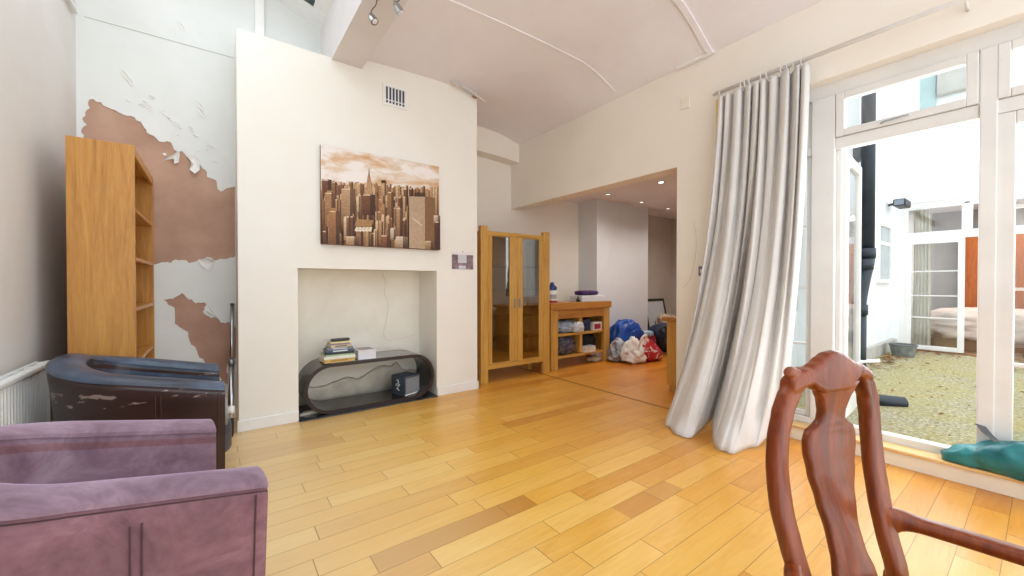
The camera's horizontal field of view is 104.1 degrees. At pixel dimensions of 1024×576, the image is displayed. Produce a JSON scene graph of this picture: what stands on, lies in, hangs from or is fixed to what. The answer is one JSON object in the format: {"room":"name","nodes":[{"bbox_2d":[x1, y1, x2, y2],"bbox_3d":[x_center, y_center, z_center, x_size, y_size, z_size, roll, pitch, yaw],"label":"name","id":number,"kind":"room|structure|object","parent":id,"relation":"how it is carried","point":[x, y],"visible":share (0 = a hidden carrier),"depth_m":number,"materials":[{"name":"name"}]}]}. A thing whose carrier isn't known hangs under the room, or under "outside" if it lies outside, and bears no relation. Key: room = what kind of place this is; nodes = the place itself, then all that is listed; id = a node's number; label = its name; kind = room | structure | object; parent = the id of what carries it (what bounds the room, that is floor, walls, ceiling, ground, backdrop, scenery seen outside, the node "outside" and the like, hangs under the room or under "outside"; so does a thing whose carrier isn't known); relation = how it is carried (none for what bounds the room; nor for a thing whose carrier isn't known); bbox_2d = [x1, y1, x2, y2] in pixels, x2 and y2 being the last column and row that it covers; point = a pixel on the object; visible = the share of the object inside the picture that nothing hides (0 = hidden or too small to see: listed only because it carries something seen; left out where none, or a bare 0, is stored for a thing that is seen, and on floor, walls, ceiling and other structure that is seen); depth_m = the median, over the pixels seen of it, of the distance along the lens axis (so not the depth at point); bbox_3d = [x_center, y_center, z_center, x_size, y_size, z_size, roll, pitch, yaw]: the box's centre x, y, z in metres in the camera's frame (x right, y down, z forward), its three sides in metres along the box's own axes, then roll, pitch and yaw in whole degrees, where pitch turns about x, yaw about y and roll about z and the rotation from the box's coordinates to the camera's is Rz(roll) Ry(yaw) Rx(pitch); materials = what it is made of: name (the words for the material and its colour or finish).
{"room":"living room","nodes":[
{"label":"living room","id":0,"kind":"room"},
{"bbox_2d":[0,0,76,421],"bbox_3d":[-1.661,-1.107,0.736,0.125,4.600,5.780,0,1,-37],"label":"wall","id":1,"kind":"structure","parent":0,"point":[38,37],"depth_m":2.27,"materials":[{"name":"grey paint"}]},
{"bbox_2d":[0,360,50,425],"bbox_3d":[-1.963,0.796,1.365,0.072,0.780,2.128,0,1,-37],"label":"radiator","id":2,"kind":"object","parent":1,"relation":"attached to","point":[24,391],"visible":0.45,"depth_m":1.95,"materials":[{"name":"metal"}]},
{"bbox_2d":[0,360,49,390],"bbox_3d":[-1.963,0.424,1.361,0.072,0.035,2.128,0,1,-37],"label":"grille","id":3,"kind":"object","parent":2,"relation":"attached to","point":[10,380],"depth_m":1.92,"materials":[{"name":"metal"}]},
{"bbox_2d":[65,0,77,14],"bbox_3d":[-2.868,-2.002,2.484,0.030,0.025,1.040,0,1,-37],"label":"trim","id":4,"kind":"structure","parent":1,"relation":"attached to","point":[71,5],"depth_m":2.83,"materials":[{"name":"paint"}]},
{"bbox_2d":[277,0,332,29],"bbox_3d":[-1.259,-2.887,1.733,1.720,0.739,4.330,0,1,-37],"label":"window","id":5,"kind":"structure","parent":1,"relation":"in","point":[315,12],"depth_m":3.73,"materials":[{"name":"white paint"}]},
{"bbox_2d":[75,0,320,407],"bbox_3d":[-2.595,-1.135,3.524,1.752,4.600,0.188,0,1,-37],"label":"wall","id":6,"kind":"structure","parent":0,"point":[156,77],"depth_m":3.34,"materials":[{"name":"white paint"}]},
{"bbox_2d":[255,0,263,35],"bbox_3d":[-2.302,-2.664,3.636,0.070,1.145,0.035,0,1,-37],"label":"trim","id":7,"kind":"structure","parent":6,"relation":"attached to","point":[259,4],"depth_m":3.62,"materials":[{"name":"white paint"}]},
{"bbox_2d":[299,391,437,421],"bbox_3d":[-1.458,1.137,4.046,1.314,0.044,0.493,0,1,-37],"label":"hearth","id":8,"kind":"object","parent":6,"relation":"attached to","point":[306,413],"depth_m":3.75,"materials":[{"name":"black stone"}]},
{"bbox_2d":[298,349,433,413],"bbox_3d":[-1.449,0.917,4.045,1.250,0.462,0.393,0,1,-37],"label":"coffee table","id":9,"kind":"object","parent":8,"relation":"on","point":[425,369],"visible":0.88,"depth_m":3.93,"materials":[{"name":"black glass"}]},
{"bbox_2d":[318,356,354,363],"bbox_3d":[-1.671,0.671,3.803,0.270,0.034,0.236,0,1,-39],"label":"book","id":10,"kind":"object","parent":9,"relation":"on","point":[351,358],"visible":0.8,"depth_m":3.71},
{"bbox_2d":[319,354,354,359],"bbox_3d":[-1.662,0.641,3.796,0.275,0.026,0.225,0,1,-36],"label":"book","id":11,"kind":"object","parent":10,"relation":"on","point":[351,355],"visible":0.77,"depth_m":3.71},
{"bbox_2d":[320,352,354,356],"bbox_3d":[-1.660,0.621,3.792,0.255,0.015,0.210,0,1,-40],"label":"book","id":12,"kind":"object","parent":11,"relation":"on","point":[322,353],"visible":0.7,"depth_m":3.70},
{"bbox_2d":[323,351,353,354],"bbox_3d":[-1.651,0.603,3.794,0.250,0.020,0.190,0,1,-32],"label":"book","id":13,"kind":"object","parent":12,"relation":"on","point":[344,352],"visible":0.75,"depth_m":3.71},
{"bbox_2d":[323,348,353,352],"bbox_3d":[-1.647,0.583,3.785,0.235,0.021,0.181,0,1,-39],"label":"book","id":14,"kind":"object","parent":13,"relation":"on","point":[324,349],"visible":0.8,"depth_m":3.72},
{"bbox_2d":[325,346,352,350],"bbox_3d":[-1.644,0.561,3.787,0.225,0.023,0.176,0,1,-33],"label":"book","id":15,"kind":"object","parent":14,"relation":"on","point":[326,347],"visible":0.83,"depth_m":3.71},
{"bbox_2d":[326,343,351,347],"bbox_3d":[-1.640,0.539,3.780,0.190,0.020,0.151,-1,1,-42],"label":"book","id":16,"kind":"object","parent":15,"relation":"on","point":[350,344],"visible":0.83,"depth_m":3.72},
{"bbox_2d":[327,342,349,345],"bbox_3d":[-1.643,0.520,3.774,0.175,0.018,0.140,0,1,-34],"label":"book","id":17,"kind":"object","parent":16,"relation":"on","point":[329,344],"visible":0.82,"depth_m":3.72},
{"bbox_2d":[328,340,351,343],"bbox_3d":[-1.632,0.505,3.774,0.190,0.012,0.140,0,1,-39],"label":"book","id":18,"kind":"object","parent":17,"relation":"on","point":[330,342],"visible":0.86,"depth_m":3.73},
{"bbox_2d":[330,337,349,341],"bbox_3d":[-1.626,0.488,3.780,0.171,0.022,0.075,0,1,-41],"label":"glasses case","id":19,"kind":"object","parent":18,"relation":"on","point":[346,338],"visible":1,"depth_m":3.76,"materials":[{"name":"black plastic"}]},
{"bbox_2d":[354,346,376,359],"bbox_3d":[-1.466,0.644,3.969,0.170,0.086,0.240,0,1,-34],"label":"box","id":20,"kind":"object","parent":9,"relation":"on","point":[368,352],"visible":0.86,"depth_m":3.89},
{"bbox_2d":[356,347,372,349],"bbox_3d":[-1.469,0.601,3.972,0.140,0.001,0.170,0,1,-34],"label":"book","id":21,"kind":"object","parent":20,"relation":"on","point":[357,348],"depth_m":3.96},
{"bbox_2d":[391,371,419,395],"bbox_3d":[-1.129,1.013,4.227,0.208,0.200,0.211,0,1,33],"label":"storage box","id":22,"kind":"object","parent":9,"relation":"on","point":[406,383],"visible":0.99,"depth_m":4.16,"materials":[{"name":"cardboard"}]},
{"bbox_2d":[234,28,476,420],"bbox_3d":[-1.602,-0.693,4.284,2.255,3.700,1.000,0,1,-37],"label":"wall","id":23,"kind":"structure","parent":0,"point":[290,100],"depth_m":3.54,"materials":[{"name":"white paint"}]},
{"bbox_2d":[237,411,298,432],"bbox_3d":[-2.036,1.119,3.347,0.442,0.095,0.016,0,1,-37],"label":"baseboard","id":24,"kind":"structure","parent":23,"relation":"attached to","point":[290,417],"depth_m":3.33,"materials":[{"name":"white paint"}]},
{"bbox_2d":[321,0,407,68],"bbox_3d":[-0.131,-2.311,1.810,0.265,0.514,5.700,0,1,-37],"label":"beam","id":25,"kind":"structure","parent":23,"relation":"attached to","point":[348,36],"depth_m":3.31,"materials":[{"name":"paint"}]},
{"bbox_2d":[368,0,377,25],"bbox_3d":[-0.986,-2.004,2.889,0.068,0.121,0.196,0,1,-34],"label":"spotlight","id":26,"kind":"object","parent":25,"relation":"hanging from","point":[373,19],"visible":1,"depth_m":2.92,"materials":[{"name":"silver metal"}]},
{"bbox_2d":[393,0,403,15],"bbox_3d":[-0.812,-2.004,2.833,0.089,0.121,0.058,0,1,-23],"label":"spotlight","id":27,"kind":"object","parent":25,"relation":"attached to","point":[398,8],"visible":1,"depth_m":2.82,"materials":[{"name":"silver metal"}]},
{"bbox_2d":[320,144,439,249],"bbox_3d":[-1.238,-0.839,3.889,1.150,0.884,0.063,0,1,-37],"label":"print","id":28,"kind":"object","parent":23,"relation":"attached to","point":[367,199],"visible":1,"depth_m":3.83},
{"bbox_2d":[382,82,407,110],"bbox_3d":[-1.162,-1.902,3.969,0.250,0.210,0.012,0,1,-37],"label":"air vent","id":29,"kind":"object","parent":23,"relation":"in","point":[393,96],"visible":1,"depth_m":3.97,"materials":[{"name":"white plastic"}]},
{"bbox_2d":[437,381,478,395],"bbox_3d":[-0.592,1.109,4.420,0.517,0.095,0.016,0,1,-37],"label":"baseboard","id":30,"kind":"structure","parent":23,"relation":"attached to","point":[450,389],"depth_m":4.40,"materials":[{"name":"white paint"}]},
{"bbox_2d":[451,251,473,269],"bbox_3d":[-0.549,-0.305,4.443,0.290,0.212,0.008,0,1,-37],"label":"photo card","id":31,"kind":"object","parent":23,"relation":"attached to","point":[462,260],"visible":1,"depth_m":4.44,"materials":[{"name":"paper"}]},
{"bbox_2d":[298,270,418,405],"bbox_3d":[-1.664,0.438,4.250,1.440,1.440,0.120,0,1,-37],"label":"wall","id":32,"kind":"structure","parent":0,"point":[379,310],"depth_m":4.22,"materials":[{"name":"paint"}]},
{"bbox_2d":[477,126,518,165],"bbox_3d":[-0.468,-2.148,5.574,1.320,0.615,0.202,0,1,-37],"label":"wall","id":33,"kind":"structure","parent":0,"point":[491,145],"depth_m":5.66,"materials":[{"name":"beige paint"}]},
{"bbox_2d":[477,156,671,313],"bbox_3d":[1.195,-0.720,7.022,5.500,3.700,0.138,0,1,-37],"label":"wall","id":34,"kind":"structure","parent":0,"point":[494,211],"depth_m":6.62,"materials":[{"name":"beige paint"}]},
{"bbox_2d":[367,0,822,144],"bbox_3d":[0.874,-2.279,2.868,2.750,0.501,6.200,0,1,-37],"label":"ceiling","id":35,"kind":"structure","parent":0,"point":[529,89],"depth_m":3.71,"materials":[{"name":"paint"}]},
{"bbox_2d":[450,81,484,101],"bbox_3d":[-0.487,-2.167,4.409,0.460,0.145,0.106,0,1,-37],"label":"plaster","id":36,"kind":"object","parent":35,"relation":"attached to","point":[474,95],"visible":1,"depth_m":4.42,"materials":[{"name":"paint"}]},
{"bbox_2d":[445,0,614,91],"bbox_3d":[0.193,-2.216,3.659,2.300,0.183,0.022,0,1,-37],"label":"trim","id":37,"kind":"structure","parent":35,"relation":"attached to","point":[450,1],"depth_m":3.61,"materials":[{"name":"paint"}]},
{"bbox_2d":[672,0,711,53],"bbox_3d":[1.307,-2.244,3.228,1.175,0.293,0.050,0,1,-37],"label":"trim","id":38,"kind":"structure","parent":35,"relation":"attached to","point":[681,5],"depth_m":3.40,"materials":[{"name":"paint"}]},
{"bbox_2d":[578,199,647,354],"bbox_3d":[1.829,-0.246,7.179,1.400,2.750,0.450,0,1,-37],"label":"wall","id":39,"kind":"structure","parent":0,"point":[612,236],"depth_m":6.88,"materials":[{"name":"paint"}]},
{"bbox_2d":[563,173,676,218],"bbox_3d":[2.759,-1.537,6.207,4.250,0.150,3.300,0,1,-37],"label":"ceiling","id":40,"kind":"structure","parent":0,"point":[656,197],"depth_m":6.38,"materials":[{"name":"paint"}]},
{"bbox_2d":[225,351,1023,575],"bbox_3d":[1.787,1.164,3.581,8.775,0.001,6.200,0,1,-37],"label":"floor","id":41,"kind":"structure","parent":0,"point":[523,472],"depth_m":2.26,"materials":[{"name":"brown wood"}]},
{"bbox_2d":[65,135,154,357],"bbox_3d":[-2.724,0.145,2.759,0.290,2.055,0.935,0,1,-37],"label":"bookcase","id":42,"kind":"object","parent":41,"relation":"on","point":[110,210],"visible":0.57,"depth_m":2.40,"materials":[{"name":"brown wood"}]},
{"bbox_2d":[0,419,267,575],"bbox_3d":[-1.175,0.769,1.127,0.747,0.840,0.732,1,1,42],"label":"tub chair","id":43,"kind":"object","parent":41,"relation":"on","point":[98,497],"visible":1,"depth_m":1.02,"materials":[{"name":"purple fabric"}]},
{"bbox_2d":[45,353,231,469],"bbox_3d":[-2.021,0.758,2.224,0.732,0.840,0.747,0,1,-39],"label":"tub chair","id":44,"kind":"object","parent":41,"relation":"on","point":[82,387],"visible":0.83,"depth_m":1.98,"materials":[{"name":"leather"}]},
{"bbox_2d":[225,412,231,451],"bbox_3d":[-1.978,0.843,2.260,0.620,0.190,0.490,0,1,-39],"label":"seat cushion","id":45,"kind":"object","parent":44,"relation":"on","point":[228,428],"depth_m":2.29,"materials":[{"name":"leather"}]},
{"bbox_2d":[228,303,234,436],"bbox_3d":[-2.321,0.650,3.300,0.054,1.037,0.480,0,1,-33],"label":"pole","id":46,"kind":"object","parent":41,"relation":"on","point":[231,362],"visible":0.8,"depth_m":3.27,"materials":[{"name":"silver metal"}]},
{"bbox_2d":[477,225,549,384],"bbox_3d":[-0.047,0.201,5.206,1.090,1.895,0.428,0,1,-37],"label":"display cabinet","id":47,"kind":"object","parent":41,"relation":"on","point":[513,269],"visible":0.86,"depth_m":5.27,"materials":[{"name":"brown wood"}]},
{"bbox_2d":[492,265,537,267],"bbox_3d":[-0.057,-0.276,5.215,1.020,0.008,0.345,0,1,-37],"label":"glass shelf","id":48,"kind":"object","parent":47,"relation":"attached to","point":[493,266],"depth_m":5.31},
{"bbox_2d":[492,289,537,290],"bbox_3d":[-0.057,0.024,5.218,1.020,0.008,0.345,0,1,-37],"label":"glass shelf","id":49,"kind":"object","parent":47,"relation":"attached to","point":[492,289],"depth_m":5.25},
{"bbox_2d":[492,313,537,317],"bbox_3d":[-0.057,0.364,5.221,1.020,0.008,0.345,0,1,-37],"label":"glass shelf","id":50,"kind":"object","parent":47,"relation":"attached to","point":[494,315],"depth_m":5.33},
{"bbox_2d":[492,333,537,340],"bbox_3d":[-0.057,0.644,5.224,1.020,0.008,0.345,0,1,-37],"label":"glass shelf","id":51,"kind":"object","parent":47,"relation":"attached to","point":[496,336],"depth_m":5.32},
{"bbox_2d":[533,301,610,370],"bbox_3d":[0.909,0.673,6.016,1.320,0.935,0.440,0,1,-39],"label":"sideboard","id":52,"kind":"object","parent":41,"relation":"on","point":[575,311],"visible":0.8,"depth_m":5.86,"materials":[{"name":"brown wood"}]},
{"bbox_2d":[550,282,556,302],"bbox_3d":[0.564,0.064,5.614,0.147,0.290,0.147,0,1,-37],"label":"bottle","id":53,"kind":"object","parent":52,"relation":"on","point":[553,293],"visible":0.69,"depth_m":5.55,"materials":[{"name":"white plastic"}]},
{"bbox_2d":[558,320,572,332],"bbox_3d":[0.746,0.555,5.816,0.462,0.185,0.282,0,1,-37],"label":"plastic bag","id":54,"kind":"object","parent":52,"relation":"on","point":[564,326],"visible":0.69,"depth_m":5.71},
{"bbox_2d":[558,336,575,354],"bbox_3d":[0.734,0.824,5.809,0.459,0.266,0.291,0,1,-37],"label":"plastic bag","id":55,"kind":"object","parent":52,"relation":"on","point":[566,344],"visible":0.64,"depth_m":5.71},
{"bbox_2d":[572,321,583,332],"bbox_3d":[0.958,0.566,5.824,0.182,0.162,0.205,0,1,30],"label":"plastic bag","id":56,"kind":"object","parent":52,"relation":"on","point":[578,326],"visible":0.98,"depth_m":5.76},
{"bbox_2d":[558,329,602,336],"bbox_3d":[0.909,0.661,6.017,1.000,0.032,0.378,0,1,-39],"label":"shelf","id":57,"kind":"object","parent":52,"relation":"attached to","point":[590,331],"depth_m":5.86,"materials":[{"name":"brown wood"}]},
{"bbox_2d":[558,348,602,358],"bbox_3d":[0.909,0.971,6.020,1.000,0.032,0.378,0,1,-39],"label":"shelf","id":58,"kind":"object","parent":52,"relation":"attached to","point":[576,353],"depth_m":5.86,"materials":[{"name":"brown wood"}]},
{"bbox_2d":[582,319,590,330],"bbox_3d":[1.056,0.559,6.082,0.200,0.170,0.203,0,1,-41],"label":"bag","id":59,"kind":"object","parent":52,"relation":"on","point":[586,322],"visible":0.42,"depth_m":6.02,"materials":[{"name":"blue fabric"}]},
{"bbox_2d":[570,295,604,301],"bbox_3d":[1.177,0.158,6.232,0.546,0.090,0.246,0,1,-40],"label":"box","id":60,"kind":"object","parent":52,"relation":"on","point":[583,298],"visible":0.89,"depth_m":6.10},
{"bbox_2d":[574,290,597,294],"bbox_3d":[1.162,0.075,6.219,0.444,0.077,0.211,0,1,-40],"label":"folded cloth","id":61,"kind":"object","parent":60,"relation":"on","point":[581,292],"visible":0.91,"depth_m":6.11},
{"bbox_2d":[582,333,595,344],"bbox_3d":[1.127,0.823,6.202,0.436,0.261,0.234,0,1,-37],"label":"shoulder bag","id":62,"kind":"object","parent":52,"relation":"on","point":[587,339],"visible":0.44,"depth_m":6.12,"materials":[{"name":"fabric"}]},
{"bbox_2d":[590,321,601,330],"bbox_3d":[1.272,0.581,6.143,0.200,0.125,0.122,0,1,-39],"label":"box","id":63,"kind":"object","parent":52,"relation":"on","point":[594,325],"visible":0.82,"depth_m":6.08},
{"bbox_2d":[516,366,669,409],"bbox_3d":[0.783,1.150,4.803,0.030,0.004,2.440,0,1,-37],"label":"trim","id":64,"kind":"structure","parent":41,"relation":"attached to","point":[516,366],"depth_m":4.51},
{"bbox_2d":[586,355,601,361],"bbox_3d":[1.275,1.095,6.210,0.229,0.087,0.299,0,1,36],"label":"cloth","id":65,"kind":"object","parent":41,"relation":"on","point":[592,358],"visible":1,"depth_m":6.13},
{"bbox_2d":[607,338,625,361],"bbox_3d":[1.663,0.954,6.204,0.388,0.368,0.315,0,1,-37],"label":"bag","id":66,"kind":"object","parent":41,"relation":"on","point":[614,350],"visible":0.7,"depth_m":6.12,"materials":[{"name":"plastic"}]},
{"bbox_2d":[609,319,643,345],"bbox_3d":[1.876,0.824,6.560,0.658,0.623,0.498,0,1,-37],"label":"shopping bag","id":67,"kind":"object","parent":41,"relation":"on","point":[624,329],"visible":0.56,"depth_m":6.43,"materials":[{"name":"blue plastic"}]},
{"bbox_2d":[620,334,662,363],"bbox_3d":[2.004,0.913,6.159,0.760,0.452,0.342,0,1,-37],"label":"bag","id":68,"kind":"object","parent":41,"relation":"on","point":[634,351],"visible":1,"depth_m":6.01,"materials":[{"name":"plastic"}]},
{"bbox_2d":[642,330,655,343],"bbox_3d":[2.223,0.920,6.738,0.489,0.426,0.346,0,1,-37],"label":"bag","id":69,"kind":"object","parent":41,"relation":"on","point":[650,334],"visible":0.3,"depth_m":6.62,"materials":[{"name":"plastic"}]},
{"bbox_2d":[648,298,666,328],"bbox_3d":[2.927,0.670,8.030,0.660,0.904,0.214,0,1,-35],"label":"picture frame","id":70,"kind":"object","parent":41,"relation":"on","point":[656,307],"visible":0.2,"depth_m":8.04,"materials":[{"name":"black plastic"}]},
{"bbox_2d":[648,323,666,352],"bbox_3d":[2.656,0.862,6.883,0.798,0.536,0.486,0,1,-37],"label":"navy holdall","id":71,"kind":"object","parent":41,"relation":"on","point":[659,330],"visible":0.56,"depth_m":6.72,"materials":[{"name":"fabric"}]},
{"bbox_2d":[662,316,675,390],"bbox_3d":[2.231,0.740,4.542,0.870,0.830,0.620,0,1,-37],"label":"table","id":72,"kind":"object","parent":41,"relation":"on","point":[671,320],"visible":0.22,"depth_m":4.47,"materials":[{"name":"brown wood"}]},
{"bbox_2d":[765,350,1023,575],"bbox_3d":[0.892,0.676,0.798,0.691,1.033,0.631,0,1,-22],"label":"armchair","id":73,"kind":"object","parent":41,"relation":"on","point":[828,444],"visible":1,"depth_m":0.99,"materials":[{"name":"brown wood"}]},
{"bbox_3d":[3.092,0.999,7.619,0.520,0.250,0.370,0,1,-31],"label":"cardboard box","id":74,"kind":"object","parent":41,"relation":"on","visible":0},
{"bbox_2d":[657,314,673,323],"bbox_3d":[2.999,0.681,7.623,0.532,0.386,0.239,0,1,-29],"label":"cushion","id":75,"kind":"object","parent":74,"relation":"on","point":[659,317],"visible":0.25,"depth_m":7.51,"materials":[{"name":"fabric"}]},
{"bbox_2d":[671,218,676,315],"bbox_3d":[4.405,-0.274,7.442,0.150,2.800,3.300,0,1,-37],"label":"wall","id":76,"kind":"structure","parent":0,"point":[674,221],"depth_m":8.56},
{"bbox_2d":[511,0,1023,387],"bbox_3d":[1.906,-0.636,3.633,0.200,3.600,6.170,0,1,-37],"label":"wall","id":77,"kind":"structure","parent":0,"point":[643,134],"depth_m":3.72,"materials":[{"name":"beige paint"}]},
{"bbox_2d":[680,96,689,109],"bbox_3d":[1.644,-1.758,3.795,0.017,0.100,0.090,0,1,-37],"label":"plate","id":78,"kind":"object","parent":77,"relation":"attached to","point":[685,102],"visible":1,"depth_m":3.79,"materials":[{"name":"beige plastic"}]},
{"bbox_2d":[675,49,713,70],"bbox_3d":[1.690,-2.113,3.700,0.025,0.041,0.360,0,1,-37],"label":"trim","id":79,"kind":"structure","parent":77,"relation":"attached to","point":[704,55],"depth_m":3.69,"materials":[{"name":"white paint"}]},
{"bbox_2d":[712,0,969,95],"bbox_3d":[2.670,-1.663,2.312,0.136,0.044,2.955,0,1,-37],"label":"pole","id":80,"kind":"object","parent":77,"relation":"attached to","point":[953,2],"visible":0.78,"depth_m":2.67,"materials":[{"name":"metal"}]},
{"bbox_2d":[665,58,809,453],"bbox_3d":[1.681,-0.264,3.150,0.668,2.849,0.943,0,1,-37],"label":"curtain","id":81,"kind":"object","parent":80,"relation":"hanging from","point":[739,349],"visible":0.99,"depth_m":3.11,"materials":[{"name":"fabric"}]},
{"bbox_2d":[790,420,1023,499],"bbox_3d":[2.746,1.127,2.518,0.222,0.095,2.750,0,1,-37],"label":"trim","id":82,"kind":"structure","parent":77,"relation":"attached to","point":[974,479],"depth_m":2.44,"materials":[{"name":"paint"}]},
{"bbox_2d":[792,420,1023,483],"bbox_3d":[2.695,1.070,2.479,0.130,0.021,2.750,0,1,-37],"label":"window sill","id":83,"kind":"structure","parent":77,"relation":"attached to","point":[905,450],"depth_m":2.54,"materials":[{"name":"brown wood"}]},
{"bbox_2d":[940,423,1023,481],"bbox_3d":[2.905,0.940,2.188,0.246,0.245,0.763,0,1,-37],"label":"bag","id":84,"kind":"object","parent":83,"relation":"on","point":[993,455],"visible":1,"depth_m":2.28,"materials":[{"name":"plastic"}]},
{"bbox_2d":[793,20,1023,453],"bbox_3d":[2.763,-0.236,2.517,0.141,2.590,2.750,0,1,-37],"label":"window","id":85,"kind":"structure","parent":77,"relation":"in","point":[991,99],"depth_m":2.45,"materials":[{"name":"paint"}]},
{"bbox_2d":[793,157,811,415],"bbox_3d":[2.172,-0.011,3.344,0.045,2.021,0.576,0,1,-37],"label":"window pane","id":86,"kind":"object","parent":85,"relation":"attached to","point":[798,412],"depth_m":3.12,"materials":[{"name":"glass"}]},
{"bbox_2d":[807,103,811,148],"bbox_3d":[2.172,-1.261,3.332,0.045,0.351,0.576,0,1,-37],"label":"light","id":87,"kind":"object","parent":85,"relation":"attached to","point":[809,145],"depth_m":3.10,"materials":[{"name":"glass"}]},
{"bbox_2d":[842,151,861,417],"bbox_3d":[2.720,-0.017,3.204,0.640,2.010,0.040,0,1,-41],"label":"door","id":88,"kind":"structure","parent":85,"relation":"attached to","point":[852,171],"depth_m":3.22,"materials":[{"name":"paint"}]},
{"bbox_2d":[797,97,860,366],"bbox_3d":[3.480,-1.543,4.356,0.200,5.400,0.530,0,1,-37],"label":"wall pier","id":89,"kind":"object","parent":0,"point":[853,105],"depth_m":4.47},
{"bbox_2d":[853,92,908,406],"bbox_3d":[3.556,-1.148,3.944,0.460,4.643,0.326,0,1,6],"label":"drainpipe","id":90,"kind":"object","parent":89,"relation":"attached to","point":[866,155],"visible":0.51,"depth_m":3.87,"materials":[{"name":"metal"}]},
{"bbox_2d":[861,305,867,314],"bbox_3d":[3.395,0.211,3.900,0.132,0.100,0.132,0,1,-37],"label":"socket","id":91,"kind":"object","parent":90,"relation":"attached to","point":[864,308],"depth_m":3.84,"materials":[{"name":"black paint"}]},
{"bbox_2d":[861,259,873,269],"bbox_3d":[3.466,-0.229,3.918,0.132,0.100,0.132,0,1,-37],"label":"socket","id":92,"kind":"object","parent":90,"relation":"attached to","point":[866,264],"depth_m":3.86,"materials":[{"name":"black paint"}]},
{"bbox_2d":[861,248,875,258],"bbox_3d":[3.497,-0.339,3.926,0.132,0.100,0.132,0,1,-37],"label":"socket","id":93,"kind":"object","parent":90,"relation":"attached to","point":[866,253],"depth_m":3.87,"materials":[{"name":"black paint"}]},
{"bbox_2d":[791,87,913,366],"bbox_3d":[5.510,-1.563,6.319,8.800,5.400,0.200,0,1,-37],"label":"wall","id":94,"kind":"structure","parent":0,"point":[879,300],"depth_m":6.79,"materials":[{"name":"paint"}]},
{"bbox_2d":[866,338,896,358],"bbox_3d":[5.089,1.017,5.864,4.550,0.190,0.070,0,1,-37],"label":"trim","id":95,"kind":"structure","parent":94,"relation":"attached to","point":[878,349],"depth_m":6.47,"materials":[{"name":"concrete"}]},
{"bbox_2d":[876,222,893,282],"bbox_3d":[6.352,-0.588,6.789,0.900,1.000,0.075,0,1,-37],"label":"window","id":96,"kind":"structure","parent":94,"relation":"in","point":[883,231],"depth_m":6.78,"materials":[{"name":"white paint"}]},
{"bbox_2d":[888,198,910,208],"bbox_3d":[6.668,-1.449,6.896,0.454,0.120,0.264,0,1,-37],"label":"security light","id":97,"kind":"object","parent":94,"relation":"attached to","point":[902,203],"visible":1,"depth_m":6.75,"materials":[{"name":"black plastic"}]},
{"bbox_2d":[892,49,1023,342],"bbox_3d":[8.634,-1.951,5.085,0.250,6.200,5.900,0,1,-37],"label":"wall","id":98,"kind":"structure","parent":0,"point":[943,164],"depth_m":6.80,"materials":[{"name":"paint"}]},
{"bbox_2d":[920,66,966,108],"bbox_3d":[7.207,-3.341,6.615,0.200,0.850,0.640,0,1,-37],"label":"roof parapet","id":99,"kind":"object","parent":98,"relation":"attached to","point":[950,82],"visible":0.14,"depth_m":6.63,"materials":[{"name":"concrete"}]},
{"bbox_2d":[899,191,1023,342],"bbox_3d":[7.854,-0.195,6.049,0.085,2.570,2.850,0,1,-37],"label":"window","id":100,"kind":"structure","parent":98,"relation":"in","point":[967,203],"depth_m":6.86,"materials":[{"name":"white paint"}]},
{"bbox_2d":[911,208,936,345],"bbox_3d":[7.257,-0.185,7.082,0.060,2.430,0.400,0,1,-37],"label":"curtain","id":101,"kind":"object","parent":100,"relation":"hanging from","point":[921,327],"visible":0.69,"depth_m":7.06,"materials":[{"name":"beige fabric"}]},
{"bbox_2d":[905,237,964,352],"bbox_3d":[7.840,0.125,6.042,0.050,1.910,2.710,0,1,-37],"label":"door","id":102,"kind":"structure","parent":100,"relation":"attached to","point":[961,240],"depth_m":6.74,"materials":[{"name":"white paint"}]},
{"bbox_2d":[912,199,1023,213],"bbox_3d":[9.379,-1.611,6.140,2.200,0.100,4.700,0,1,-37],"label":"ceiling","id":103,"kind":"structure","parent":0,"point":[1020,201],"depth_m":7.92,"materials":[{"name":"paint"}]},
{"bbox_2d":[917,338,1023,360],"bbox_3d":[9.279,1.117,6.093,2.450,0.045,4.700,0,1,-37],"label":"floor","id":104,"kind":"structure","parent":0,"point":[968,353],"depth_m":6.69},
{"bbox_2d":[931,307,1023,355],"bbox_3d":[8.562,0.720,7.108,1.616,0.729,1.626,0,1,-37],"label":"bed","id":105,"kind":"object","parent":104,"relation":"on","point":[944,331],"visible":0.54,"depth_m":6.94,"materials":[{"name":"fabric"}]},
{"bbox_2d":[965,234,1023,308],"bbox_3d":[9.584,-0.019,7.423,0.300,2.200,1.650,0,1,-37],"label":"wardrobe","id":106,"kind":"object","parent":104,"relation":"on","point":[971,243],"visible":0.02,"depth_m":7.82,"materials":[{"name":"brown wood"}]},
{"bbox_2d":[931,208,1023,337],"bbox_3d":[10.322,-0.318,6.854,0.150,2.900,4.700,0,1,-37],"label":"wall","id":107,"kind":"structure","parent":0,"point":[944,255],"depth_m":8.36,"materials":[{"name":"paint"}]},
{"label":"outside","id":108,"kind":"structure","parent":0,"visible":0},
{"bbox_2d":[796,351,1023,445],"bbox_3d":[7.233,1.131,3.950,8.690,0.001,5.700,0,1,-37],"label":"patio","id":109,"kind":"structure","parent":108,"point":[916,420],"depth_m":4.11,"materials":[{"name":"gravel"}]},
{"bbox_2d":[888,343,917,357],"bbox_3d":[6.310,1.005,6.441,0.354,0.202,0.349,0,1,-37],"label":"tub","id":110,"kind":"object","parent":109,"relation":"on","point":[897,349],"visible":0.97,"depth_m":6.35,"materials":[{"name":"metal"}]},
{"bbox_2d":[866,350,1023,443],"bbox_3d":[5.253,1.099,4.524,5.825,0.044,2.214,0,1,-37],"label":"fallen leaves","id":111,"kind":"object","parent":109,"relation":"on","point":[888,355],"visible":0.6,"depth_m":5.94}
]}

